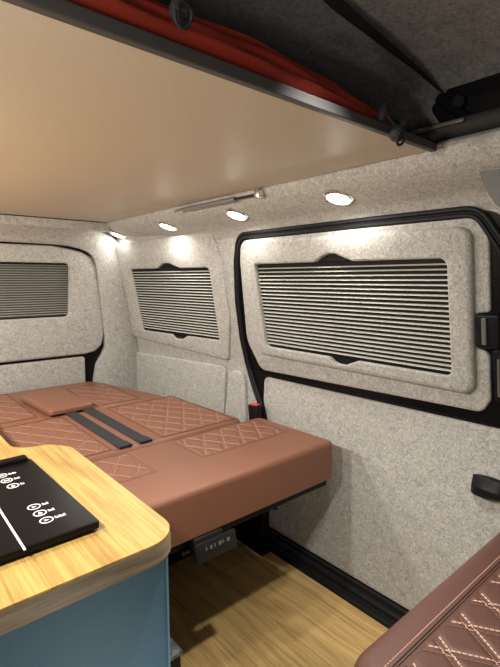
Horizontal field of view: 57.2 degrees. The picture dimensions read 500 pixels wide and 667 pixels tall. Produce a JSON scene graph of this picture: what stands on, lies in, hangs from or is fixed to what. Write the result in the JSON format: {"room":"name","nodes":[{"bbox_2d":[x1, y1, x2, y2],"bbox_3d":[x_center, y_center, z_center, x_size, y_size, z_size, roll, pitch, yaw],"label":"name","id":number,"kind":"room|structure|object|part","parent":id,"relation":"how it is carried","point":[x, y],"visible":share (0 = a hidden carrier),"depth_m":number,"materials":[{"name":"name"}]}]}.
{"room":"vehicle interior","nodes":[
{"label":"vehicle interior","id":0,"kind":"room"},
{"bbox_2d":[2,214,95,221],"bbox_3d":[-1.270,0.033,2.177,1.720,1.620,0.050,-6,9,-40],"label":"wall","id":1,"kind":"structure","parent":0,"point":[2,214],"depth_m":2.29,"materials":[{"name":"grey fabric"}]},
{"bbox_2d":[0,241,102,393],"bbox_3d":[-1.317,0.008,2.044,1.480,0.900,0.045,-6,9,-40],"label":"door","id":2,"kind":"structure","parent":1,"relation":"in","point":[36,353],"depth_m":2.31,"materials":[{"name":"grey fabric"}]},
{"bbox_2d":[0,262,67,319],"bbox_3d":[-1.262,-0.190,2.069,0.897,0.272,0.007,-6,9,-40],"label":"blind","id":3,"kind":"object","parent":2,"relation":"attached to","point":[27,290],"visible":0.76,"depth_m":2.24,"materials":[{"name":"grey fabric"}]},
{"bbox_3d":[-1.263,-0.058,2.086,0.897,0.006,0.003,-6,9,-40],"label":"rail","id":4,"kind":"part","parent":3,"relation":"part of","materials":[{"name":"black plastic"}]},
{"bbox_3d":[-1.263,-0.320,2.055,0.897,0.012,0.003,-6,9,-40],"label":"rail","id":5,"kind":"part","parent":3,"relation":"part of","materials":[{"name":"black plastic"}]},
{"bbox_2d":[0,214,109,232],"bbox_3d":[-1.282,-0.487,1.900,1.424,0.041,0.098,-6,9,-40],"label":"trim","id":6,"kind":"structure","parent":1,"relation":"attached to","point":[4,219],"depth_m":2.15,"materials":[{"name":"grey fabric"}]},
{"bbox_2d":[0,224,137,389],"bbox_3d":[-1.222,-0.013,2.041,1.623,0.942,0.140,-6,9,-40],"label":"trim","id":7,"kind":"structure","parent":1,"relation":"attached to","point":[116,365],"depth_m":2.46,"materials":[{"name":"grey fabric"}]},
{"bbox_2d":[168,539,387,666],"bbox_3d":[-0.211,1.006,1.026,1.750,0.040,3.340,-6,9,-40],"label":"floor","id":8,"kind":"structure","parent":0,"point":[239,607],"depth_m":1.50,"materials":[{"name":"brown wood"}]},
{"bbox_2d":[0,556,169,666],"bbox_3d":[-0.944,0.602,1.075,0.699,0.751,1.759,-6,9,-40],"label":"base cabinet","id":9,"kind":"object","parent":8,"relation":"on","point":[125,623],"visible":0.3,"depth_m":0.55,"materials":[{"name":"blue laminate"}]},
{"bbox_2d":[0,435,170,635],"bbox_3d":[-0.933,0.214,1.025,0.713,0.028,1.780,-6,9,-40],"label":"countertop","id":10,"kind":"structure","parent":9,"relation":"on","point":[131,538],"depth_m":0.55,"materials":[{"name":"brown wood"}]},
{"bbox_2d":[0,455,98,563],"bbox_3d":[-0.496,0.252,0.517,0.556,0.018,0.299,-6,9,-40],"label":"cooktop","id":11,"kind":"object","parent":10,"relation":"in","point":[36,513],"visible":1,"depth_m":0.61,"materials":[{"name":"black glass"}]},
{"bbox_2d":[0,396,331,565],"bbox_3d":[-0.485,0.608,1.737,0.965,0.582,1.339,-6,9,-40],"label":"bed","id":12,"kind":"object","parent":8,"relation":"on","point":[216,478],"visible":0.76,"depth_m":1.42,"materials":[{"name":"brown leather"}]},
{"bbox_2d":[0,382,160,427],"bbox_3d":[-0.871,0.341,2.040,0.812,0.110,0.532,-6,9,-40],"label":"mattress","id":13,"kind":"object","parent":12,"relation":"on","point":[13,411],"visible":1,"depth_m":2.03,"materials":[{"name":"brown leather"}]},
{"bbox_2d":[21,388,93,415],"bbox_3d":[-0.822,0.283,1.941,0.186,0.021,0.357,-7,9,-44],"label":"pad","id":14,"kind":"object","parent":13,"relation":"on","point":[56,401],"visible":1,"depth_m":1.88,"materials":[{"name":"brown leather"}]},
{"bbox_2d":[0,396,239,460],"bbox_3d":[-0.508,0.387,1.658,0.862,0.110,0.508,-6,9,-40],"label":"cushion","id":15,"kind":"object","parent":12,"relation":"on","point":[97,434],"depth_m":1.63,"materials":[{"name":"brown leather"}]},
{"bbox_2d":[91,418,331,547],"bbox_3d":[-0.193,0.433,1.349,0.933,0.125,0.363,-6,9,-40],"label":"seat cushion","id":16,"kind":"object","parent":12,"relation":"on","point":[201,482],"depth_m":1.32,"materials":[{"name":"brown leather"}]},
{"bbox_3d":[-0.362,0.484,1.565,0.898,0.038,0.855,-6,9,-40],"label":"bed frame","id":17,"kind":"part","parent":12,"relation":"part of","materials":[{"name":"black plastic"}]},
{"bbox_2d":[248,403,261,419],"bbox_3d":[0.022,0.362,1.878,0.026,0.156,0.069,-6,9,-40],"label":"seat belt buckle","id":18,"kind":"object","parent":12,"relation":"attached to","point":[254,409],"visible":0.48,"depth_m":1.86,"materials":[{"name":"black plastic"}]},
{"bbox_2d":[170,637,182,666],"bbox_3d":[-0.361,0.867,1.176,0.243,0.200,0.323,-6,9,-40],"label":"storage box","id":19,"kind":"object","parent":8,"relation":"on","point":[176,651],"visible":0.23,"depth_m":1.12,"materials":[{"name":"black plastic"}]},
{"bbox_2d":[354,532,499,666],"bbox_3d":[0.603,0.482,0.522,0.605,1.120,0.788,-6,9,-40],"label":"seat","id":20,"kind":"object","parent":8,"relation":"on","point":[457,624],"visible":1,"depth_m":0.68,"materials":[{"name":"brown leather"}]},
{"bbox_2d":[114,209,499,419],"bbox_3d":[0.380,0.246,1.425,0.244,1.374,3.310,-6,9,-40],"label":"wall","id":21,"kind":"structure","parent":0,"point":[226,246],"depth_m":2.02,"materials":[{"name":"grey fabric"}]},
{"bbox_2d":[109,231,125,238],"bbox_3d":[-0.686,-0.513,2.384,0.086,0.037,0.090,-6,9,-40],"label":"recessed light","id":22,"kind":"object","parent":21,"relation":"attached to","point":[115,234],"visible":0.99,"depth_m":2.38,"materials":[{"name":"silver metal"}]},
{"bbox_2d":[158,221,177,230],"bbox_3d":[-0.358,-0.468,2.005,0.086,0.037,0.090,-6,9,-40],"label":"recessed light","id":23,"kind":"object","parent":21,"relation":"attached to","point":[163,225],"visible":1,"depth_m":2.00,"materials":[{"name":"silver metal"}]},
{"bbox_2d":[116,233,230,359],"bbox_3d":[-0.401,-0.185,2.259,0.122,0.561,0.869,-7,10,-45],"label":"panel","id":24,"kind":"object","parent":21,"relation":"attached to","point":[197,250],"visible":0.96,"depth_m":2.13,"materials":[{"name":"grey fabric"}]},
{"bbox_2d":[132,263,218,339],"bbox_3d":[-0.373,-0.158,2.249,0.655,0.373,0.073,7,10,44],"label":"blind","id":25,"kind":"object","parent":24,"relation":"attached to","point":[175,300],"visible":0.98,"depth_m":2.22,"materials":[{"name":"silver metal"}]},
{"bbox_3d":[-0.397,-0.306,2.210,0.650,0.012,0.005,7,10,44],"label":"rail","id":26,"kind":"part","parent":25,"relation":"part of","materials":[{"name":"black plastic"}]},
{"bbox_3d":[-0.350,0.004,2.287,0.650,0.006,0.004,7,10,44],"label":"rail","id":27,"kind":"part","parent":25,"relation":"part of","materials":[{"name":"black plastic"}]},
{"bbox_2d":[136,352,226,412],"bbox_3d":[-0.382,0.258,2.374,0.773,0.285,0.014,7,10,44],"label":"panel","id":28,"kind":"object","parent":21,"relation":"attached to","point":[204,384],"visible":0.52,"depth_m":2.31,"materials":[{"name":"grey fabric"}]},
{"bbox_2d":[174,188,263,212],"bbox_3d":[-0.129,-0.461,1.621,0.024,0.028,0.505,-6,9,-40],"label":"gas strut","id":29,"kind":"object","parent":21,"relation":"attached to","point":[258,192],"visible":1,"depth_m":1.57,"materials":[{"name":"grey metal"}]},
{"bbox_3d":[-0.017,-0.444,1.491,0.008,0.008,0.110,-6,9,-40],"label":"rod","id":30,"kind":"part","parent":29,"relation":"part of","materials":[{"name":"metal"}]},
{"bbox_2d":[225,370,247,421],"bbox_3d":[-0.066,0.301,2.055,0.019,0.276,0.158,-6,9,-40],"label":"pillar cover","id":31,"kind":"structure","parent":21,"relation":"attached to","point":[237,400],"depth_m":2.03,"materials":[{"name":"grey fabric"}]},
{"bbox_2d":[225,208,248,220],"bbox_3d":[-0.047,-0.425,1.644,0.086,0.037,0.090,-6,9,-40],"label":"recessed light","id":32,"kind":"object","parent":21,"relation":"attached to","point":[234,214],"visible":1,"depth_m":1.64,"materials":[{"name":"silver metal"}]},
{"bbox_2d":[100,130,499,238],"bbox_3d":[0.318,-0.381,1.264,0.185,0.142,3.260,-6,9,-40],"label":"trim","id":33,"kind":"structure","parent":21,"relation":"attached to","point":[449,176],"depth_m":1.24,"materials":[{"name":"grey fabric"}]},
{"bbox_2d":[269,528,408,628],"bbox_3d":[0.446,0.903,1.488,0.063,0.055,2.500,-6,9,-40],"label":"trim","id":34,"kind":"structure","parent":21,"relation":"attached to","point":[385,611],"depth_m":1.63,"materials":[{"name":"black plastic"}]},
{"bbox_2d":[323,189,354,205],"bbox_3d":[0.251,-0.384,1.299,0.086,0.037,0.090,-6,9,-40],"label":"recessed light","id":35,"kind":"object","parent":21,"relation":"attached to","point":[333,196],"visible":1,"depth_m":1.29,"materials":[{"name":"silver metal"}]},
{"bbox_2d":[234,206,499,528],"bbox_3d":[0.304,0.257,1.534,0.127,1.228,1.124,-6,9,-40],"label":"trim","id":36,"kind":"structure","parent":21,"relation":"attached to","point":[480,216],"depth_m":1.39,"materials":[{"name":"black rubber"}]},
{"bbox_2d":[240,210,499,610],"bbox_3d":[0.313,0.266,1.521,0.148,1.212,1.118,-6,9,-40],"label":"door","id":37,"kind":"structure","parent":21,"relation":"in","point":[412,494],"depth_m":1.42,"materials":[{"name":"grey fabric"}]},
{"bbox_2d":[257,254,450,374],"bbox_3d":[0.294,-0.075,1.491,0.071,0.365,0.747,-6,9,-40],"label":"blind","id":38,"kind":"object","parent":37,"relation":"attached to","point":[386,312],"visible":0.94,"depth_m":1.42,"materials":[{"name":"silver metal"}]},
{"bbox_3d":[0.270,-0.220,1.453,0.006,0.012,0.747,-6,9,-40],"label":"rail","id":39,"kind":"part","parent":38,"relation":"part of","materials":[{"name":"black plastic"}]},
{"bbox_3d":[0.316,0.083,1.528,0.004,0.006,0.747,-6,9,-40],"label":"rail","id":40,"kind":"part","parent":38,"relation":"part of","materials":[{"name":"black plastic"}]},
{"bbox_3d":[0.580,-0.004,1.137,0.020,0.069,0.012,-6,9,-40],"label":"latch lever","id":41,"kind":"part","parent":37,"relation":"part of","materials":[{"name":"grey plastic"}]},
{"bbox_3d":[0.635,0.415,1.208,0.037,0.066,0.110,-6,9,-40],"label":"pull handle","id":42,"kind":"part","parent":37,"relation":"part of","materials":[{"name":"black plastic"}]},
{"bbox_3d":[0.628,0.114,1.159,0.021,0.100,0.006,-6,9,-40],"label":"latch rod","id":43,"kind":"part","parent":37,"relation":"part of","materials":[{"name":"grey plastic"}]},
{"bbox_2d":[412,107,499,144],"bbox_3d":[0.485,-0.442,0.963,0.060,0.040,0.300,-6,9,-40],"label":"trim","id":44,"kind":"structure","parent":21,"relation":"attached to","point":[488,119],"depth_m":0.96,"materials":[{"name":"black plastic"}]},
{"bbox_2d":[480,169,499,206],"bbox_3d":[0.593,-0.308,0.927,0.044,0.112,0.242,-6,9,-40],"label":"trim","id":45,"kind":"structure","parent":21,"relation":"attached to","point":[491,179],"depth_m":0.98,"materials":[{"name":"grey plastic"}]},
{"bbox_2d":[156,0,499,144],"bbox_3d":[-0.248,-0.495,0.781,1.550,0.198,3.290,-6,9,-40],"label":"ceiling","id":46,"kind":"structure","parent":0,"point":[454,43],"depth_m":0.90,"materials":[{"name":"fabric"}]},
{"bbox_2d":[324,0,443,92],"bbox_3d":[0.148,-0.539,0.774,0.812,0.066,0.038,-6,9,-43],"label":"strap","id":47,"kind":"object","parent":46,"relation":"attached to","point":[341,7],"visible":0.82,"depth_m":0.84,"materials":[{"name":"black fabric"}]},
{"bbox_2d":[432,73,499,122],"bbox_3d":[0.498,-0.496,0.961,0.045,0.121,0.252,-6,9,-40],"label":"bracket","id":48,"kind":"object","parent":46,"relation":"attached to","point":[483,94],"visible":0.66,"depth_m":0.99,"materials":[{"name":"black plastic"}]},
{"bbox_3d":[0.498,-0.482,0.955,0.029,0.095,0.239,-6,9,-40],"label":"hinge arm","id":49,"kind":"part","parent":48,"relation":"part of","materials":[{"name":"black plastic"}]},
{"bbox_3d":[-0.864,0.248,0.371,0.030,1.620,3.340,-6,9,-40],"label":"wall","id":50,"kind":"structure","parent":0,"visible":0},
{"bbox_2d":[0,0,436,221],"bbox_3d":[-0.689,-0.434,1.206,1.420,0.019,1.731,-6,9,-40],"label":"board","id":51,"kind":"object","parent":50,"relation":"attached to","point":[103,118],"visible":1,"depth_m":0.84,"materials":[{"name":"beige wood"}]},
{"bbox_2d":[66,0,399,125],"bbox_3d":[-0.167,-0.416,0.626,1.460,0.097,0.163,-6,9,-40],"label":"canvas","id":52,"kind":"object","parent":51,"relation":"on","point":[241,50],"visible":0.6,"depth_m":0.65},
{"bbox_2d":[169,0,194,29],"bbox_3d":[-0.087,-0.403,0.570,0.032,0.064,0.054,-3,7,-25],"label":"toggle","id":53,"kind":"object","parent":52,"relation":"on","point":[181,12],"visible":1,"depth_m":0.55,"materials":[{"name":"black plastic"}]},
{"bbox_2d":[377,102,389,121],"bbox_3d":[0.254,-0.420,0.874,0.022,0.036,0.024,-6,9,-40],"label":"stopper","id":54,"kind":"object","parent":52,"relation":"attached to","point":[383,111],"visible":1,"depth_m":0.87,"materials":[{"name":"black plastic"}]},
{"bbox_2d":[409,118,464,133],"bbox_3d":[0.383,-0.454,1.026,0.008,0.008,0.190,-6,9,-40],"label":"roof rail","id":55,"kind":"object","parent":52,"relation":"attached to","point":[459,120],"visible":0.56,"depth_m":0.99,"materials":[{"name":"grey metal"}]},
{"bbox_2d":[378,106,407,146],"bbox_3d":[0.275,-0.396,0.876,0.054,0.076,0.035,-2,7,-18],"label":"toggle","id":56,"kind":"object","parent":51,"relation":"hanging from","point":[397,132],"visible":1,"depth_m":0.87,"materials":[{"name":"black plastic"}]}
]}

